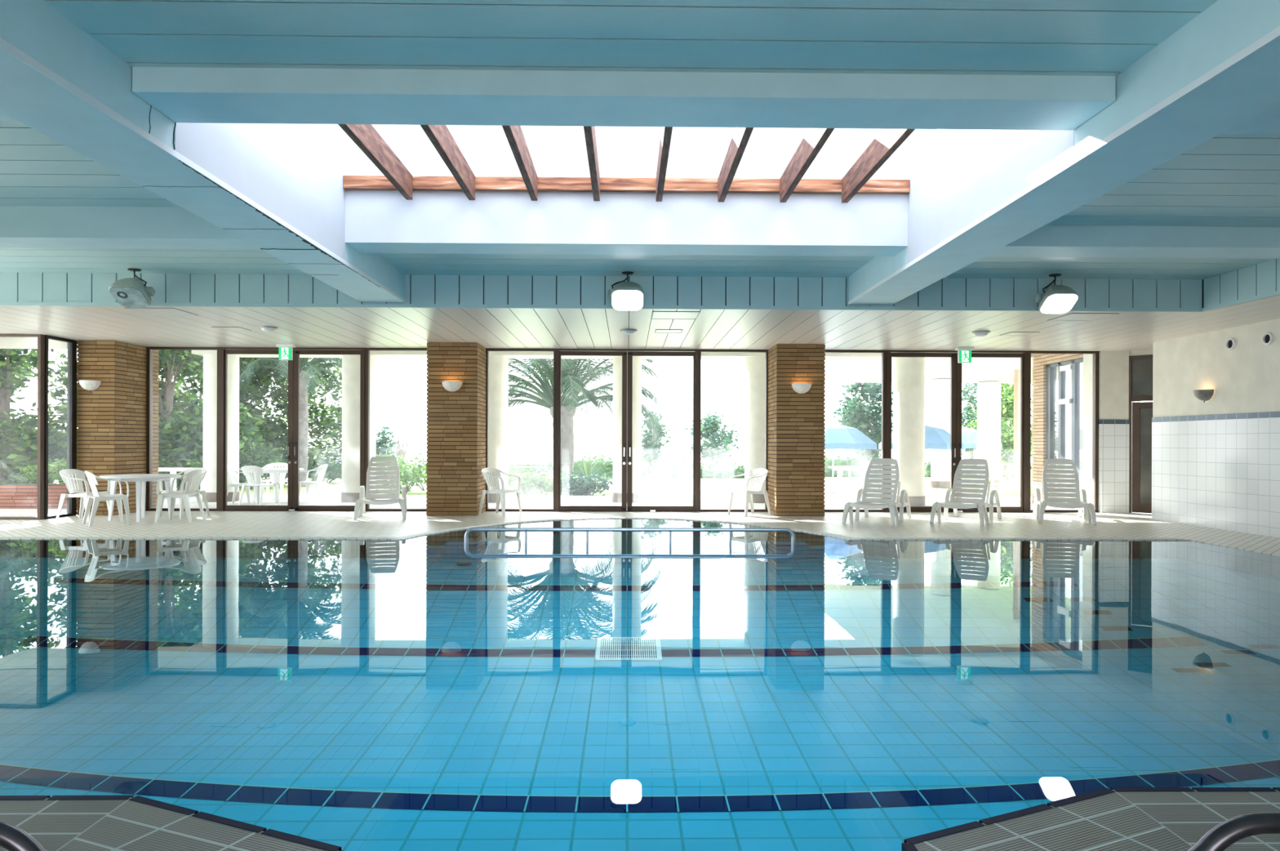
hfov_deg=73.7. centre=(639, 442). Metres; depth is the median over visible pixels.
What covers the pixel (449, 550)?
trim
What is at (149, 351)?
window
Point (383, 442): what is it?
tree
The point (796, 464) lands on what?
pillar
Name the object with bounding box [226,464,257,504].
armchair
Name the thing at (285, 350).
exit sign
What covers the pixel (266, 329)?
diffuser
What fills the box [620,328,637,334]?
ceiling light
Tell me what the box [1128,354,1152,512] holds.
door
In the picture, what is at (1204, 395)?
wall lamp
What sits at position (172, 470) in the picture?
table
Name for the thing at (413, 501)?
terrace
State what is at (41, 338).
window
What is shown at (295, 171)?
skylight
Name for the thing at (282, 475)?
armchair
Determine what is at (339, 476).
hedge
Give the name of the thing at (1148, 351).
wall
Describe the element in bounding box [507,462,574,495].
shrub
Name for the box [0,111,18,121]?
beam
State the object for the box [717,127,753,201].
rafter
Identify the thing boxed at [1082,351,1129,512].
wall
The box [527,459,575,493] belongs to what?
shrub
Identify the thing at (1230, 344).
port
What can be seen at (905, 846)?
trim
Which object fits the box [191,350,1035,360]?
canopy
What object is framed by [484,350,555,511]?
window
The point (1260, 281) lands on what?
trim
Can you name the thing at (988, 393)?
column
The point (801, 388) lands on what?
wall lamp
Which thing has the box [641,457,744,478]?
hedge
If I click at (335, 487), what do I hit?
lawn
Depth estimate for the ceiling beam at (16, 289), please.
10.64 m
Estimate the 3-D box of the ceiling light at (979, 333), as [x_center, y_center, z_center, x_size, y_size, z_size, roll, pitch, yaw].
[5.130,-1.635,12.829,0.260,0.070,0.260,0,0,-1]
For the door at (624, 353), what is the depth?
15.37 m
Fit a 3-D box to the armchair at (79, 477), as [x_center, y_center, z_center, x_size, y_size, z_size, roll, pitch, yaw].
[-8.721,0.811,13.392,0.537,0.802,0.635,0,0,2]
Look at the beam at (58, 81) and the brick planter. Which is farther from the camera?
the brick planter
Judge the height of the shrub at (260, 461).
1.476 m
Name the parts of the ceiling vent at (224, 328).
panel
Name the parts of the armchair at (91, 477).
leg, backrest, leg, seat, armrest, armrest, leg, leg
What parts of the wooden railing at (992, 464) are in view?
rail, rail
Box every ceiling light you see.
[258,325,277,331]
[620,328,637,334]
[972,330,990,336]
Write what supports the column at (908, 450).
on the terrace
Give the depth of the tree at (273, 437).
24.30 m
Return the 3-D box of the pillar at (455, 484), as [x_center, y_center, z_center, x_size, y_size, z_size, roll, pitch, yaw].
[-3.185,-0.233,15.001,0.854,2.921,1.199,0,0,-1]
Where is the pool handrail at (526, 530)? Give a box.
[464,527,795,561]
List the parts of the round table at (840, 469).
leg, leg, leg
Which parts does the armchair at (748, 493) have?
leg, armrest, seat, leg, leg, armrest, backrest, leg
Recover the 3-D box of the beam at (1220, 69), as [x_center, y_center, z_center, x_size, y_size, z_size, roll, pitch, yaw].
[2.989,-2.034,3.260,0.556,0.624,14.830,0,0,-1]
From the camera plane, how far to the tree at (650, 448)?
33.76 m
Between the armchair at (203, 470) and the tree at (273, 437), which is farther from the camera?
the tree at (273, 437)
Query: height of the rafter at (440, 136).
0.235 m
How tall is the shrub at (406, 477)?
1.212 m
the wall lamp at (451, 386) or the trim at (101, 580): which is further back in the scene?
the wall lamp at (451, 386)
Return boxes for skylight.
[174,122,1074,262]
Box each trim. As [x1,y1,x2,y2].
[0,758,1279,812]
[0,786,1279,850]
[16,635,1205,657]
[48,577,1078,591]
[145,346,1099,512]
[421,540,515,559]
[741,540,831,559]
[1023,596,1279,671]
[1202,258,1279,311]
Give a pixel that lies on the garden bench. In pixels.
(546, 455)
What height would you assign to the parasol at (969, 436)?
1.820 m
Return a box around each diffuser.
[261,327,275,331]
[622,330,635,334]
[973,332,988,336]
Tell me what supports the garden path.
on the lawn
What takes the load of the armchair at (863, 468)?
on the terrace
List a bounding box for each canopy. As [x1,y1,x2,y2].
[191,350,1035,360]
[824,360,1083,383]
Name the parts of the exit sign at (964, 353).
doorway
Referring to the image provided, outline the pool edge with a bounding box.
[0,518,1279,564]
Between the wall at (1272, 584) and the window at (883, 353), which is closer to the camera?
the wall at (1272, 584)
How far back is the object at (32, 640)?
8.22 m
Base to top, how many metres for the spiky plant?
1.230 m
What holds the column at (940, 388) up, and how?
on the lawn
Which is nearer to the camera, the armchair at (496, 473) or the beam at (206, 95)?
the beam at (206, 95)
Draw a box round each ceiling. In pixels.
[0,0,1279,279]
[0,275,1279,351]
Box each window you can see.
[0,333,44,519]
[44,334,76,519]
[146,348,220,510]
[364,349,427,510]
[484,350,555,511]
[697,351,768,511]
[824,351,886,511]
[1027,352,1098,511]
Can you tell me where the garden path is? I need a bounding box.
[588,481,962,493]
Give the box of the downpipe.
[1013,368,1020,496]
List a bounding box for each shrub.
[10,457,77,484]
[157,451,203,490]
[239,438,288,488]
[307,450,377,483]
[375,453,427,493]
[392,452,426,490]
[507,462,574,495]
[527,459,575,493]
[552,470,613,495]
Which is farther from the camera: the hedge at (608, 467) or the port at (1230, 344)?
the hedge at (608, 467)
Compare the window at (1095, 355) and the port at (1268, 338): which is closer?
the port at (1268, 338)
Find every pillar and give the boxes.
[76,340,159,515]
[426,342,488,515]
[764,343,825,515]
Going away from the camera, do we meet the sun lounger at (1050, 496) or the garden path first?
the sun lounger at (1050, 496)
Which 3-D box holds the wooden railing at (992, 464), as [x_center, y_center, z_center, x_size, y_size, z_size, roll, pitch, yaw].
[10.868,0.946,24.666,1.500,0.720,0.080,0,0,-1]
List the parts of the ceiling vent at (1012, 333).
panel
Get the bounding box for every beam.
[0,0,405,302]
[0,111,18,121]
[0,205,259,248]
[0,272,1204,311]
[132,66,1115,129]
[346,242,906,256]
[848,0,1279,304]
[985,225,1279,258]
[1220,102,1279,134]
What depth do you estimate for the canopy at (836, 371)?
22.20 m
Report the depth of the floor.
10.21 m
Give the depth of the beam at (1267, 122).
5.17 m
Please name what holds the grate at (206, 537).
on the floor
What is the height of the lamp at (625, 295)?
0.458 m
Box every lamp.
[79,379,101,391]
[108,267,155,306]
[441,381,462,392]
[608,271,644,310]
[791,382,811,394]
[1035,273,1078,313]
[1193,389,1213,402]
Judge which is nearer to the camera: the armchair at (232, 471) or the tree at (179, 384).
the armchair at (232, 471)
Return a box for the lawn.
[54,465,1071,496]
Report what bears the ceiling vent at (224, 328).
in the ceiling at (300, 326)
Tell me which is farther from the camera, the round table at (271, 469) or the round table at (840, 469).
the round table at (840, 469)
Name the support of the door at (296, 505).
in the wall at (1113, 366)
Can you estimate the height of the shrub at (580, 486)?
0.859 m
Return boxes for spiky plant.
[573,444,605,478]
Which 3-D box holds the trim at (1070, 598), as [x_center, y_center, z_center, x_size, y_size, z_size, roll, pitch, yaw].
[5.297,1.895,8.803,1.585,0.352,1.972,0,0,-20]
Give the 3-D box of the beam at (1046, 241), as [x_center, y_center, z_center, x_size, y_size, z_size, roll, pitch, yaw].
[5.154,-2.103,8.373,3.915,0.475,0.470,0,0,-1]
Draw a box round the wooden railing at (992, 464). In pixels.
[989,462,1032,488]
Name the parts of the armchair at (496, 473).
leg, backrest, armrest, leg, seat, leg, armrest, leg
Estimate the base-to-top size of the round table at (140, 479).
0.705 m
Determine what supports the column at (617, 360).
on the terrace
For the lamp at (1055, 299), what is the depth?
10.37 m
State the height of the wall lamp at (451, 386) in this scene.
0.185 m
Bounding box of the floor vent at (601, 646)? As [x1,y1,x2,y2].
[595,636,662,661]
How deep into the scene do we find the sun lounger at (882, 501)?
13.75 m
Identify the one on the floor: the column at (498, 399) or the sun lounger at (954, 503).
the sun lounger at (954, 503)
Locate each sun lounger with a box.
[353,456,406,519]
[842,457,911,525]
[929,458,1001,525]
[1032,458,1096,524]
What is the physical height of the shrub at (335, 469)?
1.377 m
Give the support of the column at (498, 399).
on the terrace
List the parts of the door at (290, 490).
handle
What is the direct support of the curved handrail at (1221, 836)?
on the floor
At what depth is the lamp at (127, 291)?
10.20 m
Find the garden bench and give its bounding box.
[507,453,548,468]
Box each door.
[224,349,293,510]
[293,350,361,510]
[559,351,626,511]
[626,351,695,511]
[890,352,956,511]
[955,352,1023,511]
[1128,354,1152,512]
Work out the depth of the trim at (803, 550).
10.81 m
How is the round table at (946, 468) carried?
on the terrace
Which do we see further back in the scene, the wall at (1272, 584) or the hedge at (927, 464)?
the hedge at (927, 464)
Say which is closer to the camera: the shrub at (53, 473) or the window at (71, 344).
the window at (71, 344)
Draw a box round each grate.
[0,536,395,538]
[392,516,858,539]
[856,537,1185,539]
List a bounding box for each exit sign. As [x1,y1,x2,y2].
[275,343,295,359]
[955,346,973,363]
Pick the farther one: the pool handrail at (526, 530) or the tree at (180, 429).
the tree at (180, 429)
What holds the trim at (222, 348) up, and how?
attached to the wall at (1113, 366)
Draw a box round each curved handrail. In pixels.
[0,820,46,850]
[1187,812,1279,850]
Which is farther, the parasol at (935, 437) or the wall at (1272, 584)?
the parasol at (935, 437)
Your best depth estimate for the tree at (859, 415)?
26.80 m
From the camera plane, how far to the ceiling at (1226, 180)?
4.55 m
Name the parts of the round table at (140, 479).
leg, leg, leg, leg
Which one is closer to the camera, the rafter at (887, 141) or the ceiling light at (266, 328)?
the rafter at (887, 141)
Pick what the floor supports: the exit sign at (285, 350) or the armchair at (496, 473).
the armchair at (496, 473)
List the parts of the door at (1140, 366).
glass pane, glass pane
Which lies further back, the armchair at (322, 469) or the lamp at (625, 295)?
the armchair at (322, 469)
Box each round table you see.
[99,473,181,521]
[251,467,303,502]
[827,466,867,495]
[943,467,995,493]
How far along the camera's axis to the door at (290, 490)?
15.28 m
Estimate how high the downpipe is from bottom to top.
3.100 m
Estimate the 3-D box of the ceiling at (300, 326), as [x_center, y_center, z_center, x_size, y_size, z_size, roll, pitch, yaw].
[-1.707,-2.075,5.825,23.150,0.770,20.100,0,0,-1]
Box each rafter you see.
[337,124,412,199]
[420,124,475,199]
[502,125,537,200]
[583,125,599,200]
[655,126,672,201]
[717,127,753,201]
[779,128,834,202]
[841,128,915,202]
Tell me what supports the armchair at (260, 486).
on the terrace
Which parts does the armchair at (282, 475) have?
leg, seat, backrest, leg, armrest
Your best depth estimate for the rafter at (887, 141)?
7.31 m
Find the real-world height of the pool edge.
0.001 m
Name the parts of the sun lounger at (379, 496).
leg, armrest, seat, backrest, leg, armrest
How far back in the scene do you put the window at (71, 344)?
14.14 m
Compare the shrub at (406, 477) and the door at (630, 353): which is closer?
the door at (630, 353)
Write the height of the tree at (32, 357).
7.194 m
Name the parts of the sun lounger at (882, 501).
leg, leg, armrest, seat, backrest, leg, leg, rail, armrest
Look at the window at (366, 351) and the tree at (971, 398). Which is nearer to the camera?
the window at (366, 351)
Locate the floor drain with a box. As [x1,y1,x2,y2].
[457,562,471,564]
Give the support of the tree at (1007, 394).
on the lawn
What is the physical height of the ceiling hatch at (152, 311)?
0.006 m
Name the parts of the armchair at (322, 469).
leg, seat, leg, backrest, leg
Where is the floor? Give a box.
[0,508,1279,850]
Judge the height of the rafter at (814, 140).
0.235 m
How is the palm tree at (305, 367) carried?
on the lawn
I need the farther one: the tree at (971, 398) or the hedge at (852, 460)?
the tree at (971, 398)
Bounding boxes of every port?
[1225,337,1235,350]
[1262,332,1274,345]
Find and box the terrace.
[162,494,1075,509]
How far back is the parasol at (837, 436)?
21.55 m
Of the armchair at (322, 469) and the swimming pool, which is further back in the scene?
the armchair at (322, 469)
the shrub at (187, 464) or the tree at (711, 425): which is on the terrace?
the shrub at (187, 464)
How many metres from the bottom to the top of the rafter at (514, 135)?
0.235 m
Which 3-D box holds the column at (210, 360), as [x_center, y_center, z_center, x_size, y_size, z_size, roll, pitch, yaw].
[-9.014,-0.316,18.367,0.724,3.130,0.724,0,0,-1]
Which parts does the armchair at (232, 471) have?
leg, backrest, leg, seat, leg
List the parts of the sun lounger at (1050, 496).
armrest, leg, leg, backrest, seat, armrest, leg, leg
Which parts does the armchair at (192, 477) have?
leg, armrest, leg, armrest, seat, leg, backrest, leg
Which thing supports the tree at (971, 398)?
on the lawn
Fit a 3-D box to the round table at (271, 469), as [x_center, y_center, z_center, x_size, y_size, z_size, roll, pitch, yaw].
[-7.763,0.900,18.186,1.120,0.705,1.120,0,0,-1]
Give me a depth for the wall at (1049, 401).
17.69 m
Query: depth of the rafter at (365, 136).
7.24 m
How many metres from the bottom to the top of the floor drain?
0.013 m
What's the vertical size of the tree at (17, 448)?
6.749 m
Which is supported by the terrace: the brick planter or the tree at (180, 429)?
the brick planter
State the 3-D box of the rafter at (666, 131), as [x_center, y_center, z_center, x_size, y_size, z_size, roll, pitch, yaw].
[0.207,-2.462,6.774,0.060,0.235,3.050,0,0,-1]
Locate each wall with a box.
[73,542,1279,596]
[1031,353,1083,509]
[1079,365,1140,489]
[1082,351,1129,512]
[1128,349,1152,355]
[1151,318,1279,537]
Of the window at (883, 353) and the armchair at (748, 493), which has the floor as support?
the armchair at (748, 493)
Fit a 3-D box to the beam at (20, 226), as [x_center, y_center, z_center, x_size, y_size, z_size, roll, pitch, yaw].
[-8.368,-2.102,7.710,9.885,0.555,0.410,0,0,-1]
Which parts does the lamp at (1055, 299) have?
ceiling plate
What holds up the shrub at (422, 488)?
on the lawn
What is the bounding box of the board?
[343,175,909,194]
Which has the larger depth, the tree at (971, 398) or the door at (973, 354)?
the tree at (971, 398)
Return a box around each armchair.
[55,468,112,521]
[82,471,130,526]
[154,469,205,522]
[158,467,209,518]
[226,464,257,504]
[238,465,279,505]
[260,462,288,499]
[299,463,330,502]
[477,467,522,515]
[728,467,771,516]
[848,463,879,498]
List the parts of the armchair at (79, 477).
leg, backrest, armrest, leg, leg, seat, armrest, leg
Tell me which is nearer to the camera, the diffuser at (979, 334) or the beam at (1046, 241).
the beam at (1046, 241)
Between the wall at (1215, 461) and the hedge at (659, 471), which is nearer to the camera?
the wall at (1215, 461)
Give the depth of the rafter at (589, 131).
7.15 m
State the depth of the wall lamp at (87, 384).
14.14 m
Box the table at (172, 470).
[157,467,202,499]
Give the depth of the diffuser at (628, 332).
12.68 m
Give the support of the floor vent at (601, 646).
in the swimming pool
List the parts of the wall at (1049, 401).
glass pane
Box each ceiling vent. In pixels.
[211,326,251,330]
[654,328,683,333]
[1000,331,1039,335]
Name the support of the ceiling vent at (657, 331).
in the ceiling at (300, 326)
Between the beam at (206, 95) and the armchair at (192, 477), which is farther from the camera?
the armchair at (192, 477)
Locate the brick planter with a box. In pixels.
[0,483,77,508]
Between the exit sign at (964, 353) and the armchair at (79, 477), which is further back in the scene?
the exit sign at (964, 353)
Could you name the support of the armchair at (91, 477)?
on the floor
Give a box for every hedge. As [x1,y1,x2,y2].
[313,455,342,477]
[507,453,613,476]
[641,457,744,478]
[823,448,893,476]
[924,454,1031,476]
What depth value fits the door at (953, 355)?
15.46 m
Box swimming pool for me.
[0,538,1279,850]
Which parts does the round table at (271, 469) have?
leg, leg, leg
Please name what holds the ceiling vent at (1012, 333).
in the ceiling at (300, 326)
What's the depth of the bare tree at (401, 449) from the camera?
32.86 m
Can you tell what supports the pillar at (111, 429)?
on the floor
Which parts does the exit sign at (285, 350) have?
doorway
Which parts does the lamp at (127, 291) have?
ceiling plate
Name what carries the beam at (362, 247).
attached to the ceiling at (1226, 180)
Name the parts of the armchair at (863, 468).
leg, armrest, seat, leg, backrest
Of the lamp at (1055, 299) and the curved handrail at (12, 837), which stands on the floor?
the curved handrail at (12, 837)
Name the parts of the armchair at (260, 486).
leg, backrest, leg, seat, leg, armrest, leg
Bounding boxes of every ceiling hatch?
[125,307,196,315]
[650,311,700,319]
[1048,312,1117,320]
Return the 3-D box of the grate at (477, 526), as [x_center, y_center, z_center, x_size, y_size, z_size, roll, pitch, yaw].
[-0.195,1.233,12.562,6.005,0.006,3.248,0,0,-1]
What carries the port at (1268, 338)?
attached to the wall at (1215, 461)
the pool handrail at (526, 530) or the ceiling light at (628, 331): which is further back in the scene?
the ceiling light at (628, 331)
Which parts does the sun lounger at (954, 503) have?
leg, leg, armrest, seat, backrest, leg, leg, rail, armrest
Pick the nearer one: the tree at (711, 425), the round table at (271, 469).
the round table at (271, 469)
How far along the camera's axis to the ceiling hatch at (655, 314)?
11.21 m
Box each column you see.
[202,353,239,502]
[341,354,376,502]
[488,355,508,502]
[612,355,641,502]
[743,355,765,502]
[893,356,924,506]
[930,378,950,488]
[976,381,1000,486]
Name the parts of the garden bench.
seat, backrest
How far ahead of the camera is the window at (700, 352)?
15.38 m
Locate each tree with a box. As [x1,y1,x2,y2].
[0,348,78,484]
[4,348,66,425]
[48,348,266,493]
[159,357,314,483]
[159,368,203,416]
[239,357,342,486]
[240,357,342,483]
[375,426,400,466]
[394,431,407,466]
[508,358,662,489]
[641,404,671,466]
[684,410,742,466]
[831,382,893,464]
[961,382,977,458]
[961,382,1033,479]
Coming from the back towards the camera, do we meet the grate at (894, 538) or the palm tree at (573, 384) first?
the palm tree at (573, 384)
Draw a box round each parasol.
[823,422,876,493]
[878,424,964,490]
[961,426,1002,484]
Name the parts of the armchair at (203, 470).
leg, armrest, seat, leg, armrest, backrest, leg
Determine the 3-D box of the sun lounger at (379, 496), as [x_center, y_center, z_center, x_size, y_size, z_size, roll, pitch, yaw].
[-4.308,0.732,14.270,0.794,1.001,1.426,0,0,-14]
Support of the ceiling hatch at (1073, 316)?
attached to the ceiling at (300, 326)
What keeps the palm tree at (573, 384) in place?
on the lawn
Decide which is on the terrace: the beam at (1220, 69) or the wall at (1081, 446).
the wall at (1081, 446)
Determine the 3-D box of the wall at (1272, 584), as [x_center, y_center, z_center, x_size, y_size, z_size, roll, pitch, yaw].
[-0.766,1.770,7.404,16.020,1.046,13.349,0,0,-1]
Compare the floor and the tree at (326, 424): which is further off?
the tree at (326, 424)

